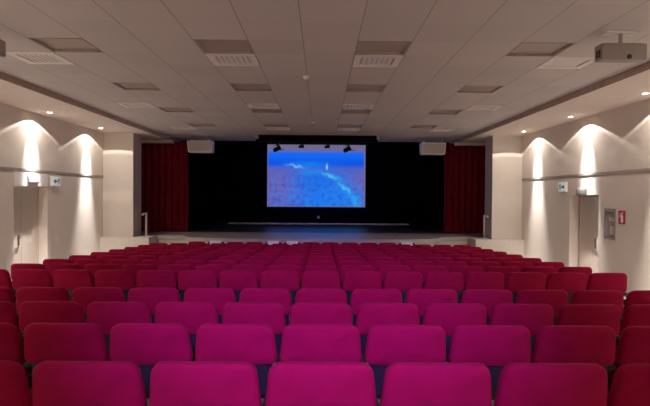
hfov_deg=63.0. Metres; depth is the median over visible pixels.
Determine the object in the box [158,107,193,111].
ceiling light
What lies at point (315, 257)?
seat
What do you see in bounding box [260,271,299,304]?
seat
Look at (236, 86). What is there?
diffuser
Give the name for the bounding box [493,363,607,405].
seat
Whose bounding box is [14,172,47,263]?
door
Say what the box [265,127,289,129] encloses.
ceiling vent
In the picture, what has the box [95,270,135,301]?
seat
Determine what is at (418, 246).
seat
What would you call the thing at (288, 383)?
seat
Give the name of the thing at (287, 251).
seat
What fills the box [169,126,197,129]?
ceiling vent
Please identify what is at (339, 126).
ceiling light
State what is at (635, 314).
seat
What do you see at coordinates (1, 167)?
trim
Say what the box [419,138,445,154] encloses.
loudspeaker
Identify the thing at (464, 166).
stage curtain
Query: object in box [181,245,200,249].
seat
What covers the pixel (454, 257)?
seat
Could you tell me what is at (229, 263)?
seat
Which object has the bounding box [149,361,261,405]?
seat
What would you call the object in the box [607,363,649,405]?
seat
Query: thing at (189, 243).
seat
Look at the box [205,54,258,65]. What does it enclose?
ceiling vent
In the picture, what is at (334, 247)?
seat
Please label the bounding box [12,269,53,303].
seat
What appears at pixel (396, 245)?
seat
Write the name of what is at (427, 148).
grille
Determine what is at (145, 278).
seat
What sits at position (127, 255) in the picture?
seat
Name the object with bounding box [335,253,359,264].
seat
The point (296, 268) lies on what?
seat
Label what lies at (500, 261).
seat
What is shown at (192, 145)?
grille
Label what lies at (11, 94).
ceiling
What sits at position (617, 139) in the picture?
wall
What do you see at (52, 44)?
diffuser
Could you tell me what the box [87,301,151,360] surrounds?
seat
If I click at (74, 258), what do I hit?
seat
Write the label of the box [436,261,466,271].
seat
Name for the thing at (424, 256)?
seat
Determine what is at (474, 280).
seat
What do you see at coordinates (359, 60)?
ceiling vent
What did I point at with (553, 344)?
seat
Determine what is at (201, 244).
seat
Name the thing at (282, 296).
seat
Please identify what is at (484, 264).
seat
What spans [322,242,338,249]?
seat
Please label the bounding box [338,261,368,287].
seat
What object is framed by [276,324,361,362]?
seat
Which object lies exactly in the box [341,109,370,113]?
ceiling light
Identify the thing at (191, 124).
ceiling light
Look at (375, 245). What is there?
seat
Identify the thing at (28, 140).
wall
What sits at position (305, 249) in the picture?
seat
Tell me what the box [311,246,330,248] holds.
seat
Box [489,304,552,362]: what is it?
seat
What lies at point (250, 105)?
ceiling vent
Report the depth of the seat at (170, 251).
11.54 m
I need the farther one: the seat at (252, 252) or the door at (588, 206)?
the door at (588, 206)
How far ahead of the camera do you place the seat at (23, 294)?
5.16 m
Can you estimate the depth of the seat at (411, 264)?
8.84 m
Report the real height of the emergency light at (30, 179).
0.180 m
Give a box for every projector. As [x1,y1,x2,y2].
[0,39,5,56]
[595,31,646,62]
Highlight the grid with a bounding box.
[0,0,649,142]
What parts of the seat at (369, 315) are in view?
backrest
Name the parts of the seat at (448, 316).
backrest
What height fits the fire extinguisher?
0.518 m
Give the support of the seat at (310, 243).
on the floor
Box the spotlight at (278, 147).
[273,142,283,151]
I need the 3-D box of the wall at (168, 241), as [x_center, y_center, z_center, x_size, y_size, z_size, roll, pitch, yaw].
[-0.393,1.847,17.327,10.100,1.280,0.100,0,1,0]
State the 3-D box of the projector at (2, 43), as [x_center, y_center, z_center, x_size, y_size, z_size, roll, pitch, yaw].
[-4.208,-1.964,6.433,0.566,0.345,0.195,0,1,0]
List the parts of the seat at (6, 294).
backrest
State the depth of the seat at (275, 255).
10.65 m
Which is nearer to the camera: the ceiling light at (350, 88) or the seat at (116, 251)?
the ceiling light at (350, 88)
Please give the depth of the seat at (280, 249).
12.47 m
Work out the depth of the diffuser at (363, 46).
7.28 m
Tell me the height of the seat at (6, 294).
0.889 m
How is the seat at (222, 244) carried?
on the floor
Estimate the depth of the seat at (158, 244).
14.27 m
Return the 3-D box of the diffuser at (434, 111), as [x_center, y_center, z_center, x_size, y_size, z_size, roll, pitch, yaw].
[2.887,-2.219,12.721,0.671,0.006,0.638,0,1,0]
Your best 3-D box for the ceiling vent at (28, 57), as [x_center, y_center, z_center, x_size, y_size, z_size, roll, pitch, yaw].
[-4.227,-2.163,7.891,0.700,0.034,0.668,0,1,0]
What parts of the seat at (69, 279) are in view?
backrest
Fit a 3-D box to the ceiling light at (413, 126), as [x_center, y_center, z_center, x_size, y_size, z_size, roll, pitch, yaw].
[2.867,-2.275,15.450,0.695,0.114,0.662,0,1,0]
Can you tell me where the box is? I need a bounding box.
[254,135,380,142]
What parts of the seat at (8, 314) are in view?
backrest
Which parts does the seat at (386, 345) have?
backrest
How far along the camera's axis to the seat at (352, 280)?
7.02 m
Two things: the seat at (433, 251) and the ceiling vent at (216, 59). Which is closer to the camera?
the ceiling vent at (216, 59)
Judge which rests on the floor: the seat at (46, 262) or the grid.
the seat at (46, 262)
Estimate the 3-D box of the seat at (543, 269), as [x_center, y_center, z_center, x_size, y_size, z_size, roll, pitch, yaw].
[3.192,1.395,8.118,0.631,0.889,0.393,1,1,13]
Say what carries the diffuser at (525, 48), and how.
attached to the ceiling light at (525, 48)
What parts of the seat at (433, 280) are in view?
backrest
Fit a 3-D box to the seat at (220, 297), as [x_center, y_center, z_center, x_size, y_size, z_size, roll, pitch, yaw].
[-1.179,1.273,5.344,0.631,0.889,0.393,1,1,13]
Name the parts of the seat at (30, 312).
backrest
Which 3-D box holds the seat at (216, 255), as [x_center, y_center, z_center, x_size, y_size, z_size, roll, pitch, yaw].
[-2.319,1.438,10.817,0.631,0.889,0.393,1,1,13]
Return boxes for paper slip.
[267,241,278,244]
[287,241,297,244]
[401,242,412,245]
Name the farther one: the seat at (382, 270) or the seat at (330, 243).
the seat at (330, 243)
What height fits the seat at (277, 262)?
0.889 m
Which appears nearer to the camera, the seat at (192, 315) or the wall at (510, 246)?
the seat at (192, 315)
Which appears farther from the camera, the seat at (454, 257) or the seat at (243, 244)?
the seat at (243, 244)
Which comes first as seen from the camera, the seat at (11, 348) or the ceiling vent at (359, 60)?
the seat at (11, 348)
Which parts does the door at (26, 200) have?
transom panel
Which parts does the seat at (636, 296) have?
backrest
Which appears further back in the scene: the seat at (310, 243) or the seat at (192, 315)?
the seat at (310, 243)
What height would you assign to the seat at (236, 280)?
0.889 m
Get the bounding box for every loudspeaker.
[187,136,213,152]
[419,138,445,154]
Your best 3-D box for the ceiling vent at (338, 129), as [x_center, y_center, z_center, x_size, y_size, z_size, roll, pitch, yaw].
[0.717,-2.252,16.117,0.700,0.034,0.668,0,1,0]
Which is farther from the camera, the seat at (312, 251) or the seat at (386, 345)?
the seat at (312, 251)
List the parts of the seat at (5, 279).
backrest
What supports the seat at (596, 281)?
on the floor
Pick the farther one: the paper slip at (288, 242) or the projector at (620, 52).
the paper slip at (288, 242)
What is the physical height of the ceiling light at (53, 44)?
0.114 m
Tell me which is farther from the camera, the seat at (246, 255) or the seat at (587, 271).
the seat at (246, 255)
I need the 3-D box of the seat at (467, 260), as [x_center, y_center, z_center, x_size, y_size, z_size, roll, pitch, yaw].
[2.629,1.446,9.941,0.631,0.889,0.393,1,1,13]
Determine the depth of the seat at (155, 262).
8.80 m
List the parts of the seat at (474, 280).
backrest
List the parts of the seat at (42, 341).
armrest, backrest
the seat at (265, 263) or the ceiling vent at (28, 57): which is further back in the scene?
the seat at (265, 263)
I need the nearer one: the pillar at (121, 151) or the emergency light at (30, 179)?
the emergency light at (30, 179)
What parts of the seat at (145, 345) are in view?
backrest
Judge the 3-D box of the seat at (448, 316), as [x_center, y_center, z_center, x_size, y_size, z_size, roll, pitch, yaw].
[1.024,1.255,4.447,0.631,0.889,0.393,1,1,13]
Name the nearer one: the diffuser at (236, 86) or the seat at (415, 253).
the diffuser at (236, 86)
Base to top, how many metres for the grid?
0.028 m
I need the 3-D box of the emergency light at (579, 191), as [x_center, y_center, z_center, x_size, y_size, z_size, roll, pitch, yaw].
[6.188,-0.264,12.794,0.060,0.180,0.480,0,1,0]
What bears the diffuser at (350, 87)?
attached to the ceiling light at (350, 88)
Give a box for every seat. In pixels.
[0,269,14,295]
[0,287,18,321]
[0,301,23,342]
[0,323,29,374]
[0,360,32,405]
[11,263,45,279]
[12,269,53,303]
[16,287,69,316]
[19,301,85,347]
[23,323,109,390]
[32,360,146,405]
[43,259,73,269]
[48,264,81,283]
[54,269,94,300]
[69,255,96,263]
[72,287,125,322]
[76,259,106,269]
[84,264,118,284]
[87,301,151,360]
[90,252,115,258]
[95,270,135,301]
[99,255,125,263]
[109,249,131,254]
[109,259,138,269]
[110,323,192,398]
[118,252,142,258]
[121,264,154,287]
[124,247,144,251]
[128,287,180,322]
[129,255,155,263]
[134,249,156,254]
[136,270,176,288]
[138,245,156,248]
[142,259,171,269]
[145,252,169,258]
[148,247,168,251]
[149,243,167,246]
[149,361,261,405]
[154,302,218,360]
[158,264,191,289]
[159,245,178,248]
[159,249,181,255]
[159,256,185,263]
[170,243,187,246]
[171,247,191,251]
[172,252,197,259]
[175,260,204,269]
[178,270,217,301]
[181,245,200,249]
[184,250,206,255]
[184,288,235,323]
[188,241,204,244]
[188,256,215,263]
[190,243,207,246]
[194,247,214,252]
[195,264,227,287]
[195,324,276,397]
[200,253,224,259]
[203,245,221,249]
[208,260,237,269]
[209,250,231,255]
[211,243,227,246]
[217,247,238,252]
[218,256,244,264]
[219,270,258,301]
[222,302,285,361]
[225,245,243,249]
[227,253,251,259]
[231,243,248,247]
[231,265,264,287]
[234,250,256,255]
[239,288,291,325]
[240,260,270,270]
[241,247,261,252]
[247,245,265,249]
[248,256,274,264]
[251,243,268,247]
[254,253,278,260]
[260,250,281,256]
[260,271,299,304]
[262,362,376,405]
[264,248,284,253]
[268,245,287,250]
[268,265,301,290]
[271,244,289,247]
[273,260,303,287]
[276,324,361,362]
[278,256,304,268]
[282,253,306,265]
[285,250,307,266]
[287,248,308,256]
[289,303,352,324]
[290,246,309,253]
[292,244,309,251]
[295,288,346,302]
[299,271,340,288]
[301,265,337,282]
[303,242,319,249]
[306,260,335,265]
[307,256,334,261]
[308,253,332,257]
[310,248,331,251]
[310,250,331,253]
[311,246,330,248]
[312,244,329,245]
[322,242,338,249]
[331,244,349,250]
[332,246,351,254]
[333,248,354,257]
[334,250,356,260]
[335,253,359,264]
[336,257,363,268]
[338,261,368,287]
[340,265,373,284]
[341,242,357,246]
[341,271,381,305]
[350,289,401,325]
[352,244,369,248]
[354,246,373,251]
[356,303,419,361]
[357,248,377,253]
[359,251,381,257]
[360,325,445,398]
[363,254,387,260]
[367,257,393,265]
[371,261,400,271]
[373,244,389,247]
[376,246,394,250]
[376,362,491,405]
[377,266,410,288]
[380,248,400,253]
[383,271,422,302]
[385,251,406,256]
[390,254,414,260]
[393,244,410,247]
[396,257,422,265]
[398,246,416,250]
[403,248,423,253]
[404,261,433,271]
[405,289,457,324]
[409,251,431,256]
[413,244,430,248]
[413,266,446,288]
[417,254,441,260]
[419,246,438,250]
[422,303,486,361]
[424,272,463,302]
[426,249,446,253]
[426,257,452,265]
[434,245,450,248]
[434,251,456,256]
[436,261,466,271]
[441,247,459,250]
[444,254,468,260]
[445,325,530,399]
[449,249,469,253]
[450,266,482,290]
[453,245,471,248]
[455,257,482,265]
[459,251,481,256]
[460,272,503,301]
[460,289,512,324]
[462,247,481,250]
[469,261,498,271]
[471,254,495,260]
[473,249,492,253]
[484,251,506,257]
[485,258,511,265]
[486,266,519,289]
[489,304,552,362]
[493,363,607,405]
[498,254,522,261]
[502,262,531,271]
[505,272,544,303]
[514,258,541,265]
[515,290,567,325]
[522,266,555,287]
[530,326,615,370]
[534,262,563,271]
[545,272,585,303]
[555,304,620,335]
[558,267,591,286]
[570,290,623,315]
[586,273,626,307]
[607,326,649,392]
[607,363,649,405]
[615,304,649,350]
[620,290,649,324]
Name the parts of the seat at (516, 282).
backrest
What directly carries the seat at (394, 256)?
on the floor
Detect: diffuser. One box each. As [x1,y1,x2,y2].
[37,39,96,49]
[117,83,155,87]
[163,108,190,110]
[198,40,250,50]
[233,84,269,88]
[253,109,279,110]
[265,124,286,125]
[342,109,369,111]
[347,85,383,89]
[357,42,408,51]
[412,125,432,126]
[431,110,459,112]
[460,86,498,90]
[511,43,567,53]
[576,189,585,194]
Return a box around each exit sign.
[50,176,60,185]
[558,182,567,191]
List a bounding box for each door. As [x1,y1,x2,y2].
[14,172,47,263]
[578,195,598,272]
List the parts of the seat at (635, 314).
backrest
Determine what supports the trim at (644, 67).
attached to the ceiling at (272, 28)
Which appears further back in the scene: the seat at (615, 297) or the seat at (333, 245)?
the seat at (333, 245)
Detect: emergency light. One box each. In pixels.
[27,175,39,182]
[576,188,586,195]
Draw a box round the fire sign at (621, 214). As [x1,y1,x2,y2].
[618,211,625,223]
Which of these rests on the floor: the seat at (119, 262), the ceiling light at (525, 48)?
the seat at (119, 262)
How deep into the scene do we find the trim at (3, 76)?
11.32 m
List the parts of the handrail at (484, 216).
post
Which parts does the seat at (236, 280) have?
backrest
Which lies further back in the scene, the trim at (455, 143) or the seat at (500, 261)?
the trim at (455, 143)
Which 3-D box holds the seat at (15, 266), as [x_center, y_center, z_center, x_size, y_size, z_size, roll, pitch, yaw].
[-4.494,1.342,8.060,0.631,0.889,0.393,1,1,13]
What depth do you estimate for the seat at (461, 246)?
14.33 m
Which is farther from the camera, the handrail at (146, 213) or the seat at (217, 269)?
the handrail at (146, 213)
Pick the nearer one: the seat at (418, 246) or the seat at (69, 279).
the seat at (69, 279)
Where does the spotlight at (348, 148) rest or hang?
hanging from the box
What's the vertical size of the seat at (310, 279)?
0.889 m
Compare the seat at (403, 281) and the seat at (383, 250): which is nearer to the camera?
the seat at (403, 281)
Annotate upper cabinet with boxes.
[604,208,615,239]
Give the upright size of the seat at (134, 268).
0.889 m
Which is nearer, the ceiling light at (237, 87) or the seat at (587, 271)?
the seat at (587, 271)
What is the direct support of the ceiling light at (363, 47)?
attached to the grid
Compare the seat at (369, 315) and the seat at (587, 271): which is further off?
the seat at (587, 271)
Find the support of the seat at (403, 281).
on the floor
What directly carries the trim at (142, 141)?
attached to the ceiling at (11, 94)
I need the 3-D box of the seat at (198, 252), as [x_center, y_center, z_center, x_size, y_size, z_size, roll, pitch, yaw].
[-2.875,1.458,11.726,0.631,0.889,0.393,1,1,13]
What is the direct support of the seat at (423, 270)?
on the floor
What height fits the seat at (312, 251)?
0.889 m
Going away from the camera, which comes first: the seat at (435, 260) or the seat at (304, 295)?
the seat at (304, 295)
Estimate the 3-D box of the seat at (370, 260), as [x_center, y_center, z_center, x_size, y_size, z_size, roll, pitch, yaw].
[0.982,1.435,9.928,0.631,0.889,0.393,1,1,13]
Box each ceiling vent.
[6,52,74,64]
[116,102,156,107]
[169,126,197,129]
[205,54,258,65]
[246,103,279,108]
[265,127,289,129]
[337,128,360,130]
[342,104,374,109]
[352,55,403,66]
[430,128,455,131]
[465,105,503,110]
[535,57,594,68]
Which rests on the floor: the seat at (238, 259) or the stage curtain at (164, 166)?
the seat at (238, 259)
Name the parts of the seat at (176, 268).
backrest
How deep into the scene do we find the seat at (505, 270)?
7.93 m
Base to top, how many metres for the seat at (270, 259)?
0.889 m
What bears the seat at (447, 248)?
on the floor
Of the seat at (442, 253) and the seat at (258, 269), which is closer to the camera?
the seat at (258, 269)
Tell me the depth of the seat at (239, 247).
13.38 m
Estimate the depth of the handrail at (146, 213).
16.99 m
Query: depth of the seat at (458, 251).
12.50 m
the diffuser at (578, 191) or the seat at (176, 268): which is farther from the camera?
the diffuser at (578, 191)
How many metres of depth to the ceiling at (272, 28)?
7.74 m
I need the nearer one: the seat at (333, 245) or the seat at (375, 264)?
the seat at (375, 264)
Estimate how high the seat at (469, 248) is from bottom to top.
0.889 m
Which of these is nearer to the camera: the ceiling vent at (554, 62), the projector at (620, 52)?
the projector at (620, 52)
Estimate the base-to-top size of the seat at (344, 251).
0.889 m
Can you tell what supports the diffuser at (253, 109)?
attached to the ceiling light at (253, 110)
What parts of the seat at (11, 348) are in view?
backrest, tip seat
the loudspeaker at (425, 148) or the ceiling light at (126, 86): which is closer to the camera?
the ceiling light at (126, 86)
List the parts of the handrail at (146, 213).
post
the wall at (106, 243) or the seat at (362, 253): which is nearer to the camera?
the seat at (362, 253)
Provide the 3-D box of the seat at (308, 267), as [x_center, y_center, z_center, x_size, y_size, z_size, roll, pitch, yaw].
[-0.102,1.372,8.093,0.631,0.889,0.393,1,1,13]
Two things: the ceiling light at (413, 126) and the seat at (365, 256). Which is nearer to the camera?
the seat at (365, 256)
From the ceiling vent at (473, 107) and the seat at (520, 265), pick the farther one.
the ceiling vent at (473, 107)
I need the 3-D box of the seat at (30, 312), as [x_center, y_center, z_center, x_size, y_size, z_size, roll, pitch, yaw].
[-2.270,1.233,4.422,0.631,0.889,0.393,1,1,13]
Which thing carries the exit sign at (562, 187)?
attached to the wall at (617, 139)
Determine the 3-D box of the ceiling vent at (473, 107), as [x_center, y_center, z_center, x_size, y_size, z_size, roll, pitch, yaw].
[3.607,-2.171,12.044,0.700,0.034,0.668,0,1,0]
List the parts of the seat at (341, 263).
backrest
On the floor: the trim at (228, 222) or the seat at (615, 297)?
the seat at (615, 297)
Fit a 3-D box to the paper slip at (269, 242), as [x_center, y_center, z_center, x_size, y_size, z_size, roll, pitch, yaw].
[-1.489,1.143,15.237,0.320,0.105,0.154,0,1,0]
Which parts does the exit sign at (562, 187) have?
lit panel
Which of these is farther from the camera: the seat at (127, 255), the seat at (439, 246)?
the seat at (439, 246)
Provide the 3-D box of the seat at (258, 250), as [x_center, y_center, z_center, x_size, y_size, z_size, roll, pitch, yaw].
[-1.784,1.490,12.648,0.631,0.889,0.393,1,1,13]
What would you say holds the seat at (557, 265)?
on the floor
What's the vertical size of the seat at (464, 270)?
0.889 m
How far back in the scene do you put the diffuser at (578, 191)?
12.75 m
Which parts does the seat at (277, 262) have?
backrest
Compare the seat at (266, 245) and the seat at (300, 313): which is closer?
the seat at (300, 313)
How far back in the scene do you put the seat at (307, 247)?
13.39 m
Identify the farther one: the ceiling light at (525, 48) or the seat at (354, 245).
the seat at (354, 245)
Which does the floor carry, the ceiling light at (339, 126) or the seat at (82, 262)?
the seat at (82, 262)
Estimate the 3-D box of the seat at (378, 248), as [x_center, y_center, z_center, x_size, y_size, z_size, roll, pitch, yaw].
[1.502,1.535,13.586,0.631,0.889,0.393,1,1,13]
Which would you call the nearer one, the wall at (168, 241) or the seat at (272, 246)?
the seat at (272, 246)
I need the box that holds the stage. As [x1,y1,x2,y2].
[141,223,482,243]
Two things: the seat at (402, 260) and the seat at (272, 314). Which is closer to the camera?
the seat at (272, 314)
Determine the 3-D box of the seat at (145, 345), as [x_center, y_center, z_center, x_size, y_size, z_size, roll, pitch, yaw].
[-1.165,1.207,3.517,0.631,0.889,0.393,1,1,13]
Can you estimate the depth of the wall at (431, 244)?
16.58 m
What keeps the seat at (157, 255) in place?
on the floor
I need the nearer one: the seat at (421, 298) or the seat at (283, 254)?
the seat at (421, 298)
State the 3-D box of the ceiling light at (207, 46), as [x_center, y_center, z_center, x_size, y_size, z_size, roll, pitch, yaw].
[-1.362,-2.181,7.229,0.695,0.114,0.662,0,1,0]
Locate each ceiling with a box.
[0,0,649,142]
[0,73,166,139]
[461,68,649,141]
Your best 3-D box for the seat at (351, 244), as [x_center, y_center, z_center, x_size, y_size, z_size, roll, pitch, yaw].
[0.665,1.575,15.407,0.631,0.889,0.393,1,1,13]
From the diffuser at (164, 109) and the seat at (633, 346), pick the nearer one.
the seat at (633, 346)
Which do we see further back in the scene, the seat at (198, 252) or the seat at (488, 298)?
the seat at (198, 252)
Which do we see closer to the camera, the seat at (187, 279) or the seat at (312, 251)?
the seat at (187, 279)
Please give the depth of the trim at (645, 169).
12.23 m
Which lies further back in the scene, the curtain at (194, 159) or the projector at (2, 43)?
the curtain at (194, 159)
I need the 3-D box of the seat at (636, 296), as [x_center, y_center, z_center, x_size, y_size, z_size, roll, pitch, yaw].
[3.251,1.303,5.413,0.605,0.889,0.442,0,1,0]
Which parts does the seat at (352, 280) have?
backrest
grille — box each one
[188,141,210,150]
[422,143,445,153]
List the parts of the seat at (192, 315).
backrest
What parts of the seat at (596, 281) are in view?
backrest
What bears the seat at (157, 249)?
on the floor
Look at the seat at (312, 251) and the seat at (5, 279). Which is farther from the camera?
the seat at (312, 251)
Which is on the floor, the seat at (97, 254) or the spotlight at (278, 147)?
the seat at (97, 254)
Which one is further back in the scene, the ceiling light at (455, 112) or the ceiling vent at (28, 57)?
the ceiling light at (455, 112)
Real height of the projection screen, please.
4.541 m
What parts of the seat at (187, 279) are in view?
backrest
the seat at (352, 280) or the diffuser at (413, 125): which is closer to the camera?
the seat at (352, 280)
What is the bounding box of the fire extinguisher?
[609,214,613,237]
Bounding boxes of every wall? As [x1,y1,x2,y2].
[0,103,102,280]
[100,235,156,251]
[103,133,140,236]
[158,239,467,246]
[189,241,436,245]
[468,238,524,257]
[485,136,521,238]
[522,98,649,291]
[598,174,604,272]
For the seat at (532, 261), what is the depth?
9.77 m
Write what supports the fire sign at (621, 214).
attached to the wall at (617, 139)
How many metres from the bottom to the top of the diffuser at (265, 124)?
0.006 m
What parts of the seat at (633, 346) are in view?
armrest, tip seat, backrest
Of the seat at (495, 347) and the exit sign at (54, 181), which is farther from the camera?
the exit sign at (54, 181)
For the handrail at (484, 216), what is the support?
on the wall at (510, 246)
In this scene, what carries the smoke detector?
attached to the ceiling at (272, 28)
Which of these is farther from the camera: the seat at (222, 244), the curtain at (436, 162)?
the curtain at (436, 162)
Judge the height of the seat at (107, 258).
0.889 m
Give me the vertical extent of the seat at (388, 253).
0.889 m
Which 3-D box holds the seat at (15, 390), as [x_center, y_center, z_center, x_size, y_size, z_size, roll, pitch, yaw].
[-1.707,1.170,2.599,0.631,0.889,0.393,1,1,13]
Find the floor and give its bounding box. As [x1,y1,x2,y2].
[147,296,625,405]
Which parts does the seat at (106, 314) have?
backrest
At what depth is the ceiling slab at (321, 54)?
11.85 m
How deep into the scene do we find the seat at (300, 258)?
9.74 m
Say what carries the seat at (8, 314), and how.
on the floor
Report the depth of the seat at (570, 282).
7.04 m
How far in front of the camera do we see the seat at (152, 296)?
5.16 m
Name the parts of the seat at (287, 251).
backrest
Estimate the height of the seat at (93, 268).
0.889 m
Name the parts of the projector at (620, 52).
ceiling plate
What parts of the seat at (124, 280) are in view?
backrest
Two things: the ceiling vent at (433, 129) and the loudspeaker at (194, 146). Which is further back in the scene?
the loudspeaker at (194, 146)
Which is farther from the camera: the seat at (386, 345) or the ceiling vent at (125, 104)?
the ceiling vent at (125, 104)
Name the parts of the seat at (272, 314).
backrest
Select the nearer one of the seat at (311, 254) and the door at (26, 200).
the seat at (311, 254)
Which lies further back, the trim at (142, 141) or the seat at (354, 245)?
the trim at (142, 141)
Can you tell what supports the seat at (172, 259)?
on the floor
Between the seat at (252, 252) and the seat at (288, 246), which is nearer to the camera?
the seat at (252, 252)
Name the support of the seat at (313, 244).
on the floor
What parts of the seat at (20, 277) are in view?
backrest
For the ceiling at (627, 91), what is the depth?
11.27 m
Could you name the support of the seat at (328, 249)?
on the floor
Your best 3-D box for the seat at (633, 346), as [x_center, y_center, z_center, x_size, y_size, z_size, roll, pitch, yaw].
[2.167,1.229,3.578,0.605,0.889,0.442,0,1,0]
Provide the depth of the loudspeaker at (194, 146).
18.07 m
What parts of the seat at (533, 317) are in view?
backrest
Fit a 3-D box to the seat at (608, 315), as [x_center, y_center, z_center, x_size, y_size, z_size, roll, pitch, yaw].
[2.122,1.263,4.455,0.631,0.889,0.393,1,1,13]
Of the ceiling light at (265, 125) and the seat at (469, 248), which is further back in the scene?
the ceiling light at (265, 125)
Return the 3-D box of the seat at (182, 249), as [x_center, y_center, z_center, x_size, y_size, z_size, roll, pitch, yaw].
[-3.431,1.478,12.636,0.631,0.889,0.393,1,1,13]
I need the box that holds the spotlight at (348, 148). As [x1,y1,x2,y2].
[343,143,353,152]
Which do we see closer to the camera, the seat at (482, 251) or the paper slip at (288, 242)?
the seat at (482, 251)
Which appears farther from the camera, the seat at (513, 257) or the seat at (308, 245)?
the seat at (308, 245)
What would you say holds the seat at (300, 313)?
on the floor
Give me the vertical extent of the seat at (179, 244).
0.889 m
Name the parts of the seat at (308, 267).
backrest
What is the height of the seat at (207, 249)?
0.889 m
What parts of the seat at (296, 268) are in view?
backrest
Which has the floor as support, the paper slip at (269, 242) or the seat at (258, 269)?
the seat at (258, 269)
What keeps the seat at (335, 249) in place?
on the floor
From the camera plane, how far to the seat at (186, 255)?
10.63 m
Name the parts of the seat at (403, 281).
backrest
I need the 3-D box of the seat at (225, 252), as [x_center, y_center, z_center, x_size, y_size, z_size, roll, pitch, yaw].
[-2.326,1.462,11.730,0.631,0.889,0.393,1,1,13]
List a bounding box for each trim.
[0,72,178,141]
[0,166,102,176]
[141,140,173,142]
[228,222,408,224]
[450,61,649,143]
[454,142,484,145]
[522,168,649,179]
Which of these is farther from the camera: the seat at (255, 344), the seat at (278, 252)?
the seat at (278, 252)
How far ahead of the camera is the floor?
4.54 m
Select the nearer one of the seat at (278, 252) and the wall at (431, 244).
the seat at (278, 252)
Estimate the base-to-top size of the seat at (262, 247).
0.889 m
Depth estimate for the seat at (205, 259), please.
9.72 m
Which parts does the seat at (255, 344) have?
backrest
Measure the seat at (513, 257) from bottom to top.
0.889 m
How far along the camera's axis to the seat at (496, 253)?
11.59 m
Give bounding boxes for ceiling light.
[28,38,102,52]
[113,83,159,89]
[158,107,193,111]
[187,123,215,126]
[194,39,253,53]
[230,84,270,90]
[251,109,281,112]
[263,124,287,126]
[338,125,361,127]
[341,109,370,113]
[346,85,385,91]
[355,41,411,54]
[410,125,437,127]
[429,110,462,114]
[456,86,502,92]
[505,42,574,56]
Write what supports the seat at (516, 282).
on the floor
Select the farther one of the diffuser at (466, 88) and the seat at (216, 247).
the seat at (216, 247)
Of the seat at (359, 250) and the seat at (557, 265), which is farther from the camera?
the seat at (359, 250)
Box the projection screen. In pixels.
[265,142,367,207]
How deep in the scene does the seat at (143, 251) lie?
11.54 m
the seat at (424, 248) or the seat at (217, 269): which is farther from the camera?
the seat at (424, 248)
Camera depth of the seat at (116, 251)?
11.53 m
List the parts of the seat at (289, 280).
backrest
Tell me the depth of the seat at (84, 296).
5.16 m
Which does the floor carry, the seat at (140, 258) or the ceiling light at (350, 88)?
the seat at (140, 258)
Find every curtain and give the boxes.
[141,141,187,230]
[182,141,200,227]
[428,143,449,228]
[444,143,484,232]
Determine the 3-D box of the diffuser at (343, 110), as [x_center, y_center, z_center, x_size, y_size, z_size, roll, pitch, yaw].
[0.743,-2.234,12.705,0.671,0.006,0.638,0,1,0]
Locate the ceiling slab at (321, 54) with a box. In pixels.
[26,54,593,133]
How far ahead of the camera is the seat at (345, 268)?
7.92 m
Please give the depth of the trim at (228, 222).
24.32 m
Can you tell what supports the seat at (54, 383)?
on the floor
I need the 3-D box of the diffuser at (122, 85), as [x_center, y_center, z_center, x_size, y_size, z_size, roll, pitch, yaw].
[-3.527,-2.222,9.943,0.671,0.006,0.638,0,1,0]
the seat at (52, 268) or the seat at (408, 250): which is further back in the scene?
the seat at (408, 250)
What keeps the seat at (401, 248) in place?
on the floor
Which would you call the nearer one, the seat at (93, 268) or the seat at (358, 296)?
the seat at (358, 296)
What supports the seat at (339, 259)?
on the floor
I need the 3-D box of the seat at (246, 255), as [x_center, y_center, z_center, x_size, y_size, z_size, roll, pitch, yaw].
[-1.770,1.442,10.821,0.631,0.889,0.393,1,1,13]
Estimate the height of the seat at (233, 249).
0.889 m
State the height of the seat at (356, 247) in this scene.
0.889 m
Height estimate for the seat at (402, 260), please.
0.889 m
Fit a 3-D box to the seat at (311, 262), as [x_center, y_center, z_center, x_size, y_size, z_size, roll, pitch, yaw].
[-0.109,1.400,9.006,0.631,0.889,0.393,1,1,13]
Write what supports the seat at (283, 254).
on the floor
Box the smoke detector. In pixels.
[302,75,310,79]
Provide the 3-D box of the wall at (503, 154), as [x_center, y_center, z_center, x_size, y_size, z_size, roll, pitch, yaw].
[5.911,-0.494,17.014,1.330,3.280,0.750,0,1,0]
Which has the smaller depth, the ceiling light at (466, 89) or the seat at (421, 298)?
the seat at (421, 298)
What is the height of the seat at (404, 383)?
0.889 m
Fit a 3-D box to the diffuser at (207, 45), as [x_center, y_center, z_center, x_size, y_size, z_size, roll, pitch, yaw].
[-1.362,-2.166,7.230,0.671,0.006,0.638,0,1,0]
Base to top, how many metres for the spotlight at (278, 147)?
0.339 m
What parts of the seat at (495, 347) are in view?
backrest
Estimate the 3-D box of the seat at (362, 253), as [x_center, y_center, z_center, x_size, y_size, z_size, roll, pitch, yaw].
[0.968,1.485,11.755,0.631,0.889,0.393,1,1,13]
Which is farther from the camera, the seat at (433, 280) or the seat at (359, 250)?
the seat at (359, 250)
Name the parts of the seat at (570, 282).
backrest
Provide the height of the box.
0.233 m
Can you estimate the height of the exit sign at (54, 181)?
0.240 m
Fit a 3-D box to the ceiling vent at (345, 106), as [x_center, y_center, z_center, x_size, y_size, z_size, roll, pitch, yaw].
[0.747,-2.191,12.023,0.700,0.034,0.668,0,1,0]
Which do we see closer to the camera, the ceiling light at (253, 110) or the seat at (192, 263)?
the seat at (192, 263)
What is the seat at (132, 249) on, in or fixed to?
on the floor
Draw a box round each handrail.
[142,212,147,235]
[482,215,488,237]

